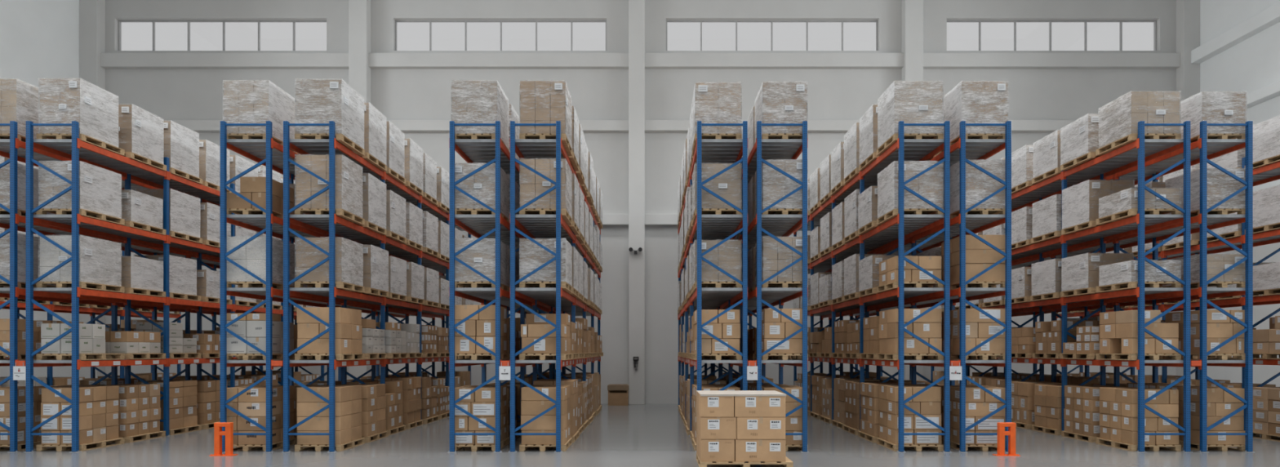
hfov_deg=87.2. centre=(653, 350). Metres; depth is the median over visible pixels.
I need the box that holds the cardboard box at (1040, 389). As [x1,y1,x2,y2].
[1034,384,1079,395]
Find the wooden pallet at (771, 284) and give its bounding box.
[754,281,808,289]
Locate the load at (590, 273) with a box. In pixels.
[587,268,593,302]
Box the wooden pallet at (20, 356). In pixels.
[0,353,56,359]
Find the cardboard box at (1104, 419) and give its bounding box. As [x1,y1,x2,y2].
[1099,413,1111,426]
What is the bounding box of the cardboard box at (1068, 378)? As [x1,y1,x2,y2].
[1059,376,1090,384]
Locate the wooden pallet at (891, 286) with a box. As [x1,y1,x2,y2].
[876,281,943,292]
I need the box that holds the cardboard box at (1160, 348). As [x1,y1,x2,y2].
[1155,337,1178,353]
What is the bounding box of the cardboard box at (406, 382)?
[391,377,412,389]
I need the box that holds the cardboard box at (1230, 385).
[1222,383,1257,388]
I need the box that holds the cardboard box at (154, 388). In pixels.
[139,383,159,395]
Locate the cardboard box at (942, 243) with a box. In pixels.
[941,239,951,256]
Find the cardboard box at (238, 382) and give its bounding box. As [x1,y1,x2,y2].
[218,378,244,386]
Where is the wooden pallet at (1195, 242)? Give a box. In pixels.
[1161,239,1217,250]
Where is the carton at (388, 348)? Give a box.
[385,345,395,352]
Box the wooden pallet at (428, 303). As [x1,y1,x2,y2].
[403,300,439,306]
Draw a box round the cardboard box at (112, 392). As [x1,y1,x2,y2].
[80,385,119,399]
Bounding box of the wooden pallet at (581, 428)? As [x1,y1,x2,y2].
[577,424,583,434]
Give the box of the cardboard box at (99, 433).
[93,426,106,441]
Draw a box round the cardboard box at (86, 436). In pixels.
[61,428,93,444]
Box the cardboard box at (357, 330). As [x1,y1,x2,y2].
[351,324,362,338]
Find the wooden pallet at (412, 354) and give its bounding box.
[393,352,422,357]
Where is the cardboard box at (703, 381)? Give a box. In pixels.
[688,379,706,396]
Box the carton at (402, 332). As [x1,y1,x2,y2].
[400,330,405,337]
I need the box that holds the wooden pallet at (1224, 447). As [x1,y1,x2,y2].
[1178,440,1245,451]
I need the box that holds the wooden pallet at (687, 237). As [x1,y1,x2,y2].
[684,231,689,243]
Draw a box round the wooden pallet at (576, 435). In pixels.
[570,430,579,442]
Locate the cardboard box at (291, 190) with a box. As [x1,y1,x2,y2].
[280,182,293,203]
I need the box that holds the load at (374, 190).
[361,173,386,229]
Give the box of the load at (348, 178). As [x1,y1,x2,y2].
[294,154,363,217]
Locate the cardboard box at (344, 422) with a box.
[297,413,351,430]
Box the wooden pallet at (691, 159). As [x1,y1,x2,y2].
[689,154,693,171]
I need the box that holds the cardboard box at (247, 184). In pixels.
[240,176,280,197]
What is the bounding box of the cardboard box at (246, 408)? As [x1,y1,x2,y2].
[238,400,280,416]
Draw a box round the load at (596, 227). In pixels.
[594,225,599,262]
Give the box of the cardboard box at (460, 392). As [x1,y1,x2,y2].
[454,386,475,401]
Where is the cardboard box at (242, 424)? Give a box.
[237,413,280,430]
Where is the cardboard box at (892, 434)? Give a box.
[887,426,913,444]
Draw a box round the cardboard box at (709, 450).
[698,435,734,461]
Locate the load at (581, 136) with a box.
[577,124,584,177]
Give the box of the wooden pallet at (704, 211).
[692,208,742,225]
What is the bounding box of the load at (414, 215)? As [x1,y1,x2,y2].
[405,201,422,245]
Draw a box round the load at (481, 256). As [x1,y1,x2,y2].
[454,237,508,286]
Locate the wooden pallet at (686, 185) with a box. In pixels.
[684,180,687,195]
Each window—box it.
[118,20,326,50]
[395,20,606,50]
[666,20,877,50]
[946,20,1156,50]
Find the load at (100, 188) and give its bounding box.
[38,160,121,218]
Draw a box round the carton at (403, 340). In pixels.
[400,337,406,345]
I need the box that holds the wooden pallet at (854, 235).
[843,231,867,243]
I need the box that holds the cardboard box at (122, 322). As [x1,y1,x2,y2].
[120,320,163,328]
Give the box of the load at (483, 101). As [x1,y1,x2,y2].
[450,80,508,148]
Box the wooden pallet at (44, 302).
[4,297,49,304]
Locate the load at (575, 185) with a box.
[571,173,579,229]
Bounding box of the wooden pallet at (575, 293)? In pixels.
[562,287,578,297]
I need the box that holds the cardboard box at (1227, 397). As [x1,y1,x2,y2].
[1208,386,1244,402]
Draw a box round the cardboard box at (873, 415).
[867,408,879,423]
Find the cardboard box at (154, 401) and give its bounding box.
[149,395,159,408]
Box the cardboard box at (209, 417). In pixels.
[195,411,215,423]
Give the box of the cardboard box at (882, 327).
[879,323,890,338]
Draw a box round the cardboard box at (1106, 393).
[1099,386,1148,401]
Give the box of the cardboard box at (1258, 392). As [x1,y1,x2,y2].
[1253,386,1276,399]
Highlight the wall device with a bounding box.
[633,356,638,370]
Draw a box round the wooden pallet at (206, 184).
[201,180,231,192]
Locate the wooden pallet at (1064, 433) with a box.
[1061,430,1111,442]
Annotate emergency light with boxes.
[628,247,642,253]
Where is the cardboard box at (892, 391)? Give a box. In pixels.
[887,385,912,401]
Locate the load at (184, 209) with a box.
[135,188,200,237]
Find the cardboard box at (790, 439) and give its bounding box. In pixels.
[785,430,802,444]
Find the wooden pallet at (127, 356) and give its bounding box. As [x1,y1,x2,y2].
[88,353,165,359]
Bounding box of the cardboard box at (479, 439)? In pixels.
[475,427,502,444]
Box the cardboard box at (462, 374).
[436,371,466,380]
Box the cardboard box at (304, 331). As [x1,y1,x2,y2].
[297,323,322,338]
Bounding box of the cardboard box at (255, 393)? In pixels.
[238,386,280,401]
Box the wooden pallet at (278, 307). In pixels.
[249,303,282,310]
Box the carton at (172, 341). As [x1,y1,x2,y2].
[152,337,182,345]
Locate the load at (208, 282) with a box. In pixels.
[196,269,230,299]
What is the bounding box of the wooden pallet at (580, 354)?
[576,352,583,358]
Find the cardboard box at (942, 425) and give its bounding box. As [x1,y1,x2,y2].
[942,425,951,440]
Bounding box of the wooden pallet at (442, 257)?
[426,253,449,262]
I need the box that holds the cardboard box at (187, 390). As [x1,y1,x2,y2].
[182,385,196,396]
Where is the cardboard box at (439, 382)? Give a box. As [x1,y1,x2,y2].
[431,377,444,387]
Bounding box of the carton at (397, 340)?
[395,337,400,345]
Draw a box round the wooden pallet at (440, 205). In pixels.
[430,202,449,213]
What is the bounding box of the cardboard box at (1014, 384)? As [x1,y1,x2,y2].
[1011,381,1031,395]
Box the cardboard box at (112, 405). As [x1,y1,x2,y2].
[106,399,118,413]
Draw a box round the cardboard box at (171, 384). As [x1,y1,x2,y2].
[153,381,182,387]
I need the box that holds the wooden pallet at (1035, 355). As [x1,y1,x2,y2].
[1032,352,1086,358]
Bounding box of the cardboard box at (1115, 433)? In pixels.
[1110,427,1121,442]
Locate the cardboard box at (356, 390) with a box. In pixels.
[313,384,361,399]
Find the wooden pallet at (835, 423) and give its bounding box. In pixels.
[831,419,845,428]
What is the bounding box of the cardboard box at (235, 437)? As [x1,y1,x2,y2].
[233,430,239,444]
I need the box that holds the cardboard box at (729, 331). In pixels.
[720,323,740,338]
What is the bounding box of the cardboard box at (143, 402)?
[137,396,149,409]
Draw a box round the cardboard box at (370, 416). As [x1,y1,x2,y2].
[360,409,376,423]
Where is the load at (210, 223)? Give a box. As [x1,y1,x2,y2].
[199,202,231,242]
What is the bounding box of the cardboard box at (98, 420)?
[92,413,105,428]
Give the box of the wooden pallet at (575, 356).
[533,353,578,359]
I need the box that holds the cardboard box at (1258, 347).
[1253,342,1269,353]
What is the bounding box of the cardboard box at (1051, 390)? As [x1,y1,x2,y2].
[1046,385,1062,396]
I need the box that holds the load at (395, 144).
[386,121,404,177]
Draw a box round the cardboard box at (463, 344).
[454,336,475,353]
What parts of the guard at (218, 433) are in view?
leg, plate, leg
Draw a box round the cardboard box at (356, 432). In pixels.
[351,425,361,440]
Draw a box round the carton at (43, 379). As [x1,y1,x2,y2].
[35,376,46,386]
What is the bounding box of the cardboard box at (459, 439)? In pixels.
[454,430,475,444]
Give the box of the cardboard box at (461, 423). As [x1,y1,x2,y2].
[454,416,468,430]
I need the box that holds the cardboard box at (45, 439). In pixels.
[40,430,61,444]
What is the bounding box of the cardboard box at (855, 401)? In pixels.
[853,397,859,413]
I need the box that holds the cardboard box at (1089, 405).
[1083,399,1099,411]
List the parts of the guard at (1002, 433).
leg, plate, leg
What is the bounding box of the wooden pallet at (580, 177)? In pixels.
[575,167,584,184]
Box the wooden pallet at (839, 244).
[831,239,846,250]
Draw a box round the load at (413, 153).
[398,137,422,190]
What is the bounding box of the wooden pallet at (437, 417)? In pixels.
[421,415,439,423]
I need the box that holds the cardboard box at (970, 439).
[951,427,974,444]
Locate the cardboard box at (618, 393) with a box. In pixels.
[607,383,628,405]
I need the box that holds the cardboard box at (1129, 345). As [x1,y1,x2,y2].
[1121,337,1155,353]
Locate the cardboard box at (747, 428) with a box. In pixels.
[736,417,785,439]
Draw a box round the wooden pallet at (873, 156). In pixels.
[858,151,879,171]
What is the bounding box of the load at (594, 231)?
[593,226,596,257]
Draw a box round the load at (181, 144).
[163,120,199,177]
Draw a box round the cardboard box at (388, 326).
[375,322,395,329]
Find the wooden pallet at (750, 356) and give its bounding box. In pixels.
[747,353,791,359]
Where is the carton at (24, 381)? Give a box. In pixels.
[23,379,35,386]
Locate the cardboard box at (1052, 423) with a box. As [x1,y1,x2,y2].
[1046,417,1062,429]
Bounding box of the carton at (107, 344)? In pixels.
[105,342,110,353]
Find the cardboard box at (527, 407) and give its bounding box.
[520,399,567,414]
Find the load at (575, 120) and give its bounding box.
[568,106,578,164]
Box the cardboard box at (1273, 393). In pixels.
[1267,387,1279,399]
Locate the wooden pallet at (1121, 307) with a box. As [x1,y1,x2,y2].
[1106,305,1137,310]
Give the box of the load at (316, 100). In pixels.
[294,78,364,149]
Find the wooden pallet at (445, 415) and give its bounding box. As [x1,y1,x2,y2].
[436,411,449,418]
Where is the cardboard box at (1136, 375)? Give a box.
[1135,374,1168,382]
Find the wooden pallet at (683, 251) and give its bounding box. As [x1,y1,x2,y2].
[681,247,684,257]
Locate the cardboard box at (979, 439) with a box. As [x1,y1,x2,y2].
[973,430,997,444]
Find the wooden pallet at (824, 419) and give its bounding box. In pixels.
[819,415,831,423]
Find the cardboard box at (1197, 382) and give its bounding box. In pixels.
[1181,379,1211,386]
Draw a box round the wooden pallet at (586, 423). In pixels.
[582,419,588,429]
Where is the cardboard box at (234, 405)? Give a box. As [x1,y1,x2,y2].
[226,401,239,416]
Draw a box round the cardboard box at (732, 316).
[717,309,739,323]
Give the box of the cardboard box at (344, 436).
[297,427,351,444]
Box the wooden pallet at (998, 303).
[982,300,1030,306]
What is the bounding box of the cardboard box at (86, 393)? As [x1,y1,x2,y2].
[41,386,93,402]
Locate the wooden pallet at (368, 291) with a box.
[336,287,388,297]
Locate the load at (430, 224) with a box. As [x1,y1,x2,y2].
[422,210,438,252]
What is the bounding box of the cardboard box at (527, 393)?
[520,386,567,400]
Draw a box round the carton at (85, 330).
[60,323,92,338]
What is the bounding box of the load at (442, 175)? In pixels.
[432,166,449,209]
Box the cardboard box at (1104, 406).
[1099,400,1110,413]
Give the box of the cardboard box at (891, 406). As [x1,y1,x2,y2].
[886,400,919,414]
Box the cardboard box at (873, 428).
[866,421,879,436]
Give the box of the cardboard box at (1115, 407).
[1110,401,1124,415]
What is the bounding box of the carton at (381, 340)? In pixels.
[378,337,384,345]
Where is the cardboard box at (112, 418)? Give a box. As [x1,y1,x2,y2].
[102,412,118,426]
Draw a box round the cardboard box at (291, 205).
[280,198,293,214]
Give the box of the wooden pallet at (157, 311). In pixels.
[142,309,179,314]
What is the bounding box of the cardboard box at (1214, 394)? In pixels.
[1190,386,1222,402]
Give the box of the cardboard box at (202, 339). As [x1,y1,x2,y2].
[189,333,215,344]
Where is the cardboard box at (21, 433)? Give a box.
[0,429,36,444]
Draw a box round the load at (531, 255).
[519,238,572,286]
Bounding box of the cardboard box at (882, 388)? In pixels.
[879,384,897,399]
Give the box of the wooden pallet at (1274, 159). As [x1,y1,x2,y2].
[1244,154,1279,169]
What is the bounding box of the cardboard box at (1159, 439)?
[1155,431,1178,444]
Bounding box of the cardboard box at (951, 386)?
[942,385,972,399]
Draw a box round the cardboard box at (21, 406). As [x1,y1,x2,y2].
[0,400,36,416]
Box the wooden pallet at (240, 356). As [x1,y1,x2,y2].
[226,353,294,359]
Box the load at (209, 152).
[199,139,230,186]
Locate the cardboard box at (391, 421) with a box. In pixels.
[385,416,395,429]
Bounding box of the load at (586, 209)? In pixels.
[584,202,588,244]
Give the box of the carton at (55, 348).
[40,338,61,353]
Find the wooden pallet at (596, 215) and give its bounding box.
[594,210,599,222]
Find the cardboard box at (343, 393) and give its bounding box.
[297,386,351,401]
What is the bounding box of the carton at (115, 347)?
[110,342,137,353]
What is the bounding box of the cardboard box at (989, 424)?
[974,416,1004,430]
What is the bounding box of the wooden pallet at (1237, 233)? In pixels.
[1207,231,1259,242]
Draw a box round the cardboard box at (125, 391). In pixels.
[119,385,137,398]
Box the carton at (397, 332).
[395,330,400,337]
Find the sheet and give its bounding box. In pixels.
[696,390,786,395]
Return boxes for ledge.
[100,53,348,69]
[164,120,222,132]
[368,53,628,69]
[386,120,628,132]
[602,213,628,225]
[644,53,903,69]
[644,120,859,132]
[644,213,677,225]
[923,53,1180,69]
[1008,120,1075,132]
[1191,1,1279,63]
[1245,80,1279,108]
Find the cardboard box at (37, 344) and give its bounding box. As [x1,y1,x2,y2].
[33,341,40,353]
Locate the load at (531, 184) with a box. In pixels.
[519,158,572,218]
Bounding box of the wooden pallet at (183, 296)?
[139,292,200,301]
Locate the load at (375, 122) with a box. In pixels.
[353,102,386,165]
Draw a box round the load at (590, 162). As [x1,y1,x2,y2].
[586,151,593,199]
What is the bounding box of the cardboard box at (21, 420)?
[0,415,26,430]
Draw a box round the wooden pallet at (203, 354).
[173,352,233,357]
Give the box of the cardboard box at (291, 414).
[280,412,293,427]
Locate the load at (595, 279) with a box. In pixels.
[592,274,597,305]
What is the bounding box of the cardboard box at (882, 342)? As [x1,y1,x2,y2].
[879,338,887,353]
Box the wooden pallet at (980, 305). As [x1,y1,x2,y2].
[965,303,1004,308]
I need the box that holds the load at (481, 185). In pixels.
[454,162,508,218]
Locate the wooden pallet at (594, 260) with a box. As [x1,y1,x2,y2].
[588,253,596,262]
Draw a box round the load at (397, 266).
[388,255,406,295]
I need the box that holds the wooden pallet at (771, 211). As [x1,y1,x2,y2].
[761,208,808,214]
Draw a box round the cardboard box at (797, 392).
[782,386,802,401]
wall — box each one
[0,0,79,377]
[105,0,1176,403]
[1200,0,1279,386]
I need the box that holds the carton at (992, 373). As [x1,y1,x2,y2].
[991,372,1020,376]
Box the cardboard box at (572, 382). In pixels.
[553,379,575,394]
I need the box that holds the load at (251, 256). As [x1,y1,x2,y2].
[226,235,294,285]
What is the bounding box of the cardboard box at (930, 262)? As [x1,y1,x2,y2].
[918,255,941,269]
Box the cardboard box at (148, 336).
[144,331,160,342]
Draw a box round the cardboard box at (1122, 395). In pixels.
[1115,388,1168,404]
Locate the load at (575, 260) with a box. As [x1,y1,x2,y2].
[534,246,578,291]
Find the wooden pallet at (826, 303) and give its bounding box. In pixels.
[818,300,831,306]
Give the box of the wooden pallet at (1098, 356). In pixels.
[1095,353,1181,359]
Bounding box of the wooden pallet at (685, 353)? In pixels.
[684,352,703,357]
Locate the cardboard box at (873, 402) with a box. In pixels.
[867,395,879,410]
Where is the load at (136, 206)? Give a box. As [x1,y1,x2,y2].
[121,189,163,228]
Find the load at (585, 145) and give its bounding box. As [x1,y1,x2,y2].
[578,139,587,189]
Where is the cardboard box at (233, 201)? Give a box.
[226,192,252,208]
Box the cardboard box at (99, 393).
[67,386,106,400]
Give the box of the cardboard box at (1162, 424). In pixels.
[1157,417,1177,431]
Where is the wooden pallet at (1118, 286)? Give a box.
[1095,281,1181,292]
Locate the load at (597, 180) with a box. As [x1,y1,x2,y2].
[595,177,599,215]
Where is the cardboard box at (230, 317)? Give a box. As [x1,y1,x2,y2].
[226,313,248,320]
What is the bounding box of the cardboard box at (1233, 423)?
[1190,414,1244,430]
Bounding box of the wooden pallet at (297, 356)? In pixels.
[294,353,364,359]
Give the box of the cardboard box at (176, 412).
[160,407,182,418]
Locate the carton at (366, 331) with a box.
[362,328,373,336]
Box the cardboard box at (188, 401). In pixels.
[182,395,196,406]
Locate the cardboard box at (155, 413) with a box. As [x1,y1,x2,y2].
[148,407,160,420]
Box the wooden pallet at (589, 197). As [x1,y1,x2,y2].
[586,191,593,205]
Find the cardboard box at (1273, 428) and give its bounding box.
[1268,422,1279,435]
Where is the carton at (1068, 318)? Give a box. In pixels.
[1060,317,1080,319]
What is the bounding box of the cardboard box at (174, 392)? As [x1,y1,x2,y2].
[158,386,182,398]
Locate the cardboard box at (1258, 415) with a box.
[1253,408,1268,422]
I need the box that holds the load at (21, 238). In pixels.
[0,232,56,285]
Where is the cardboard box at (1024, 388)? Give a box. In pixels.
[1017,382,1044,395]
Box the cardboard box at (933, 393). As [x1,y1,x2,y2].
[904,385,941,401]
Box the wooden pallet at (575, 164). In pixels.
[568,151,578,171]
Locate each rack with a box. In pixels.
[0,120,280,452]
[0,250,181,385]
[23,120,324,452]
[220,120,435,452]
[280,120,471,452]
[447,120,565,452]
[508,120,600,452]
[677,120,756,452]
[713,120,808,452]
[793,120,959,452]
[828,120,1011,452]
[930,120,1201,452]
[968,120,1255,452]
[1056,156,1279,430]
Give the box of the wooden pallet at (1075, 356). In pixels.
[1059,353,1128,359]
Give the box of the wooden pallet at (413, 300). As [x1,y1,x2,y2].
[391,296,424,304]
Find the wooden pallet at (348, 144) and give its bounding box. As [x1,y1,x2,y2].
[294,133,364,155]
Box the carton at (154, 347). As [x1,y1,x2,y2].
[149,342,160,353]
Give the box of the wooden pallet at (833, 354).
[831,352,844,357]
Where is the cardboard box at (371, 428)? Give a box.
[361,422,377,436]
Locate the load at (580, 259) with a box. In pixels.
[578,253,583,295]
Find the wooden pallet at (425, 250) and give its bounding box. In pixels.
[413,247,439,257]
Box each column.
[79,0,105,377]
[348,0,370,379]
[628,0,644,404]
[901,0,923,380]
[1176,0,1199,378]
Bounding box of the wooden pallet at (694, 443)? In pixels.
[692,437,696,450]
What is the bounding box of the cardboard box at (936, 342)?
[928,337,942,353]
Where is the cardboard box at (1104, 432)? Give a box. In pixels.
[1099,426,1111,439]
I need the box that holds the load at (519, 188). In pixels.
[517,187,519,230]
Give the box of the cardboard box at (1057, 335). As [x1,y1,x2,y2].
[1053,331,1076,342]
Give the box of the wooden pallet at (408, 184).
[401,180,422,195]
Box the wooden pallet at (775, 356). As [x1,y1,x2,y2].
[754,353,808,359]
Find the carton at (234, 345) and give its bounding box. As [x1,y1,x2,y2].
[226,337,247,353]
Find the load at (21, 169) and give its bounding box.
[0,162,56,214]
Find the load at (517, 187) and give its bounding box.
[506,173,519,227]
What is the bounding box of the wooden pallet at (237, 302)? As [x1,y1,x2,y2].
[235,300,259,306]
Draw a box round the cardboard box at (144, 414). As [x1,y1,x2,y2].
[138,408,150,422]
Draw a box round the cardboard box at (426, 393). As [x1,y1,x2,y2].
[421,386,431,398]
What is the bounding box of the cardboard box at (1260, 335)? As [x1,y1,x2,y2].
[1253,328,1268,342]
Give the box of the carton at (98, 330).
[92,324,105,338]
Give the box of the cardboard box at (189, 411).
[182,405,196,417]
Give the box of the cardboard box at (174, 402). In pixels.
[160,396,182,408]
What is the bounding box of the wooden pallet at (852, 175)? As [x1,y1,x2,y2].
[843,167,859,184]
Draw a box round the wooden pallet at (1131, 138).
[1095,133,1181,155]
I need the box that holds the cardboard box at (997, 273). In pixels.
[942,263,1004,284]
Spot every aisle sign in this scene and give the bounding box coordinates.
[13,362,26,380]
[498,362,510,380]
[746,362,757,380]
[949,362,961,380]
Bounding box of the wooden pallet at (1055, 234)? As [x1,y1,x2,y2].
[1031,231,1079,243]
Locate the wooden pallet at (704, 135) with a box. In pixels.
[692,133,742,155]
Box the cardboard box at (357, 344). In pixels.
[351,338,362,353]
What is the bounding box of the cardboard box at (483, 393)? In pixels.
[475,386,502,401]
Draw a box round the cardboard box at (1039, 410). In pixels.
[1034,404,1045,416]
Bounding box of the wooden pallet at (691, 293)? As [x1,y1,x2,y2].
[688,287,693,297]
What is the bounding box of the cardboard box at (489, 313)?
[479,304,501,320]
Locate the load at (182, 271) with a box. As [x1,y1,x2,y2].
[133,253,196,295]
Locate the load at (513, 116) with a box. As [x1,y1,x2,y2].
[507,103,519,160]
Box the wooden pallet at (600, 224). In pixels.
[597,219,602,228]
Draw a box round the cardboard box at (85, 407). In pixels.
[60,400,92,416]
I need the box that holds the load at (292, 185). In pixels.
[289,183,306,214]
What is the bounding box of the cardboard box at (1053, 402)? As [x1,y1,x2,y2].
[1045,395,1062,408]
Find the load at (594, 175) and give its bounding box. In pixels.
[593,169,595,208]
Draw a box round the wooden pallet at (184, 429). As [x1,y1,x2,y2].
[150,424,201,435]
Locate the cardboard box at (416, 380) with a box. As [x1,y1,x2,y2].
[401,376,421,387]
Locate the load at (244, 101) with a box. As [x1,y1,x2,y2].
[222,80,294,142]
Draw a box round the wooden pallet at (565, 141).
[519,133,572,155]
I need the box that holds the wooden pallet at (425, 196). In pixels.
[422,191,437,205]
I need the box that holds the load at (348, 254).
[294,236,363,286]
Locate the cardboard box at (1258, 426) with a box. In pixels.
[1253,420,1270,433]
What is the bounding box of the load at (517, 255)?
[508,248,519,287]
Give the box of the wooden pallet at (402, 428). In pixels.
[386,424,405,435]
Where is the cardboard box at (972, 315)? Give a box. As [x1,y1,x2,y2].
[952,308,1004,323]
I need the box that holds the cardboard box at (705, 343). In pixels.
[694,338,711,353]
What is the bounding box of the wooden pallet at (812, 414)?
[809,411,822,418]
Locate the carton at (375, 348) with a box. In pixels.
[373,345,379,353]
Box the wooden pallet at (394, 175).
[377,167,405,184]
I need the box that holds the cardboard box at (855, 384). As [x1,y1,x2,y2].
[853,382,859,398]
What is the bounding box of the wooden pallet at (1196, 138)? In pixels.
[1190,133,1245,143]
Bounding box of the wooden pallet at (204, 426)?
[188,421,220,429]
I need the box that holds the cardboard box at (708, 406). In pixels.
[698,393,733,417]
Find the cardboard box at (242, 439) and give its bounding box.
[238,427,280,444]
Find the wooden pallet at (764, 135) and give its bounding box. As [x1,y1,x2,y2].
[761,133,808,138]
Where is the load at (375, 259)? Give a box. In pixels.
[361,244,388,291]
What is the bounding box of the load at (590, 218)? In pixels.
[588,211,593,252]
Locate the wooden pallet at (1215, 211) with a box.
[1181,208,1245,217]
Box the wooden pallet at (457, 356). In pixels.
[454,353,508,359]
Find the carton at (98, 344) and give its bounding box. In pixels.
[92,338,105,353]
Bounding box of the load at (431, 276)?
[424,267,439,302]
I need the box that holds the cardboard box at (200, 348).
[196,344,212,352]
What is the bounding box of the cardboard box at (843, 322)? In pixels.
[840,320,859,332]
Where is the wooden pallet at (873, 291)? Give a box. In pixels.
[858,287,891,297]
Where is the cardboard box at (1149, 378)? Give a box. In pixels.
[1146,375,1191,382]
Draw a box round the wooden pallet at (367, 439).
[361,431,388,442]
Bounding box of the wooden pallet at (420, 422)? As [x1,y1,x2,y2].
[403,419,423,429]
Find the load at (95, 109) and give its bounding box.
[38,77,118,147]
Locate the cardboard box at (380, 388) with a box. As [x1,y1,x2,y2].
[364,383,385,396]
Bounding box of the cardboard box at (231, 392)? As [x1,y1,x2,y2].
[226,386,247,401]
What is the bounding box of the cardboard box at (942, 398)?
[942,398,951,413]
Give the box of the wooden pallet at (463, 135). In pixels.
[454,133,508,150]
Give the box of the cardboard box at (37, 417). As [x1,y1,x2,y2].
[33,413,40,426]
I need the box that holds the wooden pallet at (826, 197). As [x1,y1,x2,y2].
[819,191,831,205]
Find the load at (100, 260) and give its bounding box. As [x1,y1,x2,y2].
[38,234,121,286]
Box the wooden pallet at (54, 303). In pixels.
[22,301,89,307]
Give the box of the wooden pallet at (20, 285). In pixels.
[0,281,56,288]
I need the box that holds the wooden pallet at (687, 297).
[685,292,689,301]
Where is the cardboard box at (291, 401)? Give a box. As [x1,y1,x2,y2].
[280,398,293,413]
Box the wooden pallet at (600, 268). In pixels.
[595,265,602,271]
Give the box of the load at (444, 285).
[439,278,449,305]
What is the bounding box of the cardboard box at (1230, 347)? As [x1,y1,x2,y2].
[1190,337,1235,353]
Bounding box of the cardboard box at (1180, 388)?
[1164,385,1195,400]
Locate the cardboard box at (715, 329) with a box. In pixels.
[695,323,721,338]
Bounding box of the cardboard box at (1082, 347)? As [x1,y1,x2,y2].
[1076,342,1099,353]
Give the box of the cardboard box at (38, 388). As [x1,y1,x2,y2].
[8,386,57,400]
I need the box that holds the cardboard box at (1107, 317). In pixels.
[1099,311,1118,324]
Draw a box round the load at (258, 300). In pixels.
[256,298,280,305]
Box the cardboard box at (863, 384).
[860,382,905,395]
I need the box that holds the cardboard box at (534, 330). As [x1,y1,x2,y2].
[528,324,567,337]
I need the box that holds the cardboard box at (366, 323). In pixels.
[361,319,375,328]
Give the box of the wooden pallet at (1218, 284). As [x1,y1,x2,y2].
[1162,281,1245,288]
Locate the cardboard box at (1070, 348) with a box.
[1062,342,1076,353]
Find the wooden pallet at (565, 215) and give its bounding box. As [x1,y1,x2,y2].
[519,208,572,225]
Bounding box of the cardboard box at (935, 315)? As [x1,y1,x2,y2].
[887,308,941,323]
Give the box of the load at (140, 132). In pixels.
[118,104,164,164]
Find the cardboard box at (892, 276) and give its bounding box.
[887,269,911,283]
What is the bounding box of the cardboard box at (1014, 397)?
[1011,394,1017,408]
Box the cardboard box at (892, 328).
[887,322,912,337]
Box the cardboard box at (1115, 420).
[1110,414,1121,429]
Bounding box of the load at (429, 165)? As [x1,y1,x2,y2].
[422,152,436,199]
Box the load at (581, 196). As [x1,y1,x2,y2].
[579,186,584,237]
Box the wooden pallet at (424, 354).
[393,352,439,357]
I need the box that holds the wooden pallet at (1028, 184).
[1011,180,1039,194]
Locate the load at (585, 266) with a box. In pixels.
[583,261,587,299]
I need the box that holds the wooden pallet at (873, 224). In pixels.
[857,220,879,235]
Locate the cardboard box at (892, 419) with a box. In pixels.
[887,412,913,429]
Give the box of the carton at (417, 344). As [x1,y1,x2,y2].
[416,342,419,352]
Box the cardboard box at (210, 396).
[194,391,215,402]
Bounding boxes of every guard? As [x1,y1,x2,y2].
[209,422,238,455]
[992,422,1020,455]
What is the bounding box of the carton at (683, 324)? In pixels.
[683,324,688,333]
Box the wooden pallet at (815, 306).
[810,303,829,310]
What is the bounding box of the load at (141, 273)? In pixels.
[120,255,163,291]
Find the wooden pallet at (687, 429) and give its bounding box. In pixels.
[685,424,689,435]
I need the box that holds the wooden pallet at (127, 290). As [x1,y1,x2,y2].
[95,287,165,297]
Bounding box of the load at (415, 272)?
[406,262,424,299]
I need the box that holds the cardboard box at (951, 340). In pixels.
[942,338,952,353]
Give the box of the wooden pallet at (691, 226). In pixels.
[688,220,693,235]
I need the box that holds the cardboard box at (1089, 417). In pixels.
[1082,410,1099,423]
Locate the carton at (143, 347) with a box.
[137,342,150,353]
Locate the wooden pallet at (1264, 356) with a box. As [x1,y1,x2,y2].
[1253,353,1279,359]
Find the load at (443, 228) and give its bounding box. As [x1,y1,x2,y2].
[437,220,449,257]
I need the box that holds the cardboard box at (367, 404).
[361,396,377,411]
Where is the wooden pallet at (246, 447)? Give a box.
[233,437,297,451]
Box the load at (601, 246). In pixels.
[599,241,602,267]
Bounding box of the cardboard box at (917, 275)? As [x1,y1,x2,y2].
[911,269,941,281]
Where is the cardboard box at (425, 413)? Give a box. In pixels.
[421,407,431,418]
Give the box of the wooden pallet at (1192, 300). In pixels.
[1164,297,1230,304]
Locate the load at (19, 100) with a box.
[0,78,47,138]
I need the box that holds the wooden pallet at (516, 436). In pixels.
[506,431,519,442]
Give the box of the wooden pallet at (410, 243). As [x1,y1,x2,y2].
[394,239,422,250]
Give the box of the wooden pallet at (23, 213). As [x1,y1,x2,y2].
[0,208,36,217]
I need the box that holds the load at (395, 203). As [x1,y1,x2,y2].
[386,190,405,237]
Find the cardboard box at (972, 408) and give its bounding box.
[951,400,1004,416]
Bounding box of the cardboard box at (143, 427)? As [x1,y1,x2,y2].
[137,421,149,434]
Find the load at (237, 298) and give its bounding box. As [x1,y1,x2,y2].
[235,284,256,302]
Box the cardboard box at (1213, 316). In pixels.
[1190,310,1229,323]
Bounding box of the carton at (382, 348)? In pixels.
[378,345,385,353]
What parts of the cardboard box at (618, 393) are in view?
lid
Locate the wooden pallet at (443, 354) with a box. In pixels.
[427,352,449,356]
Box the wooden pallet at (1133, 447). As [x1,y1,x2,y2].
[1095,437,1181,451]
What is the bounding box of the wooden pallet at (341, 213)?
[294,208,364,225]
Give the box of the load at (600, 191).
[599,187,602,223]
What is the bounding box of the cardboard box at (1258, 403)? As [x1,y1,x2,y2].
[1253,398,1268,410]
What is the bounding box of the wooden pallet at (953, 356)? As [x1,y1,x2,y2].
[950,353,1004,359]

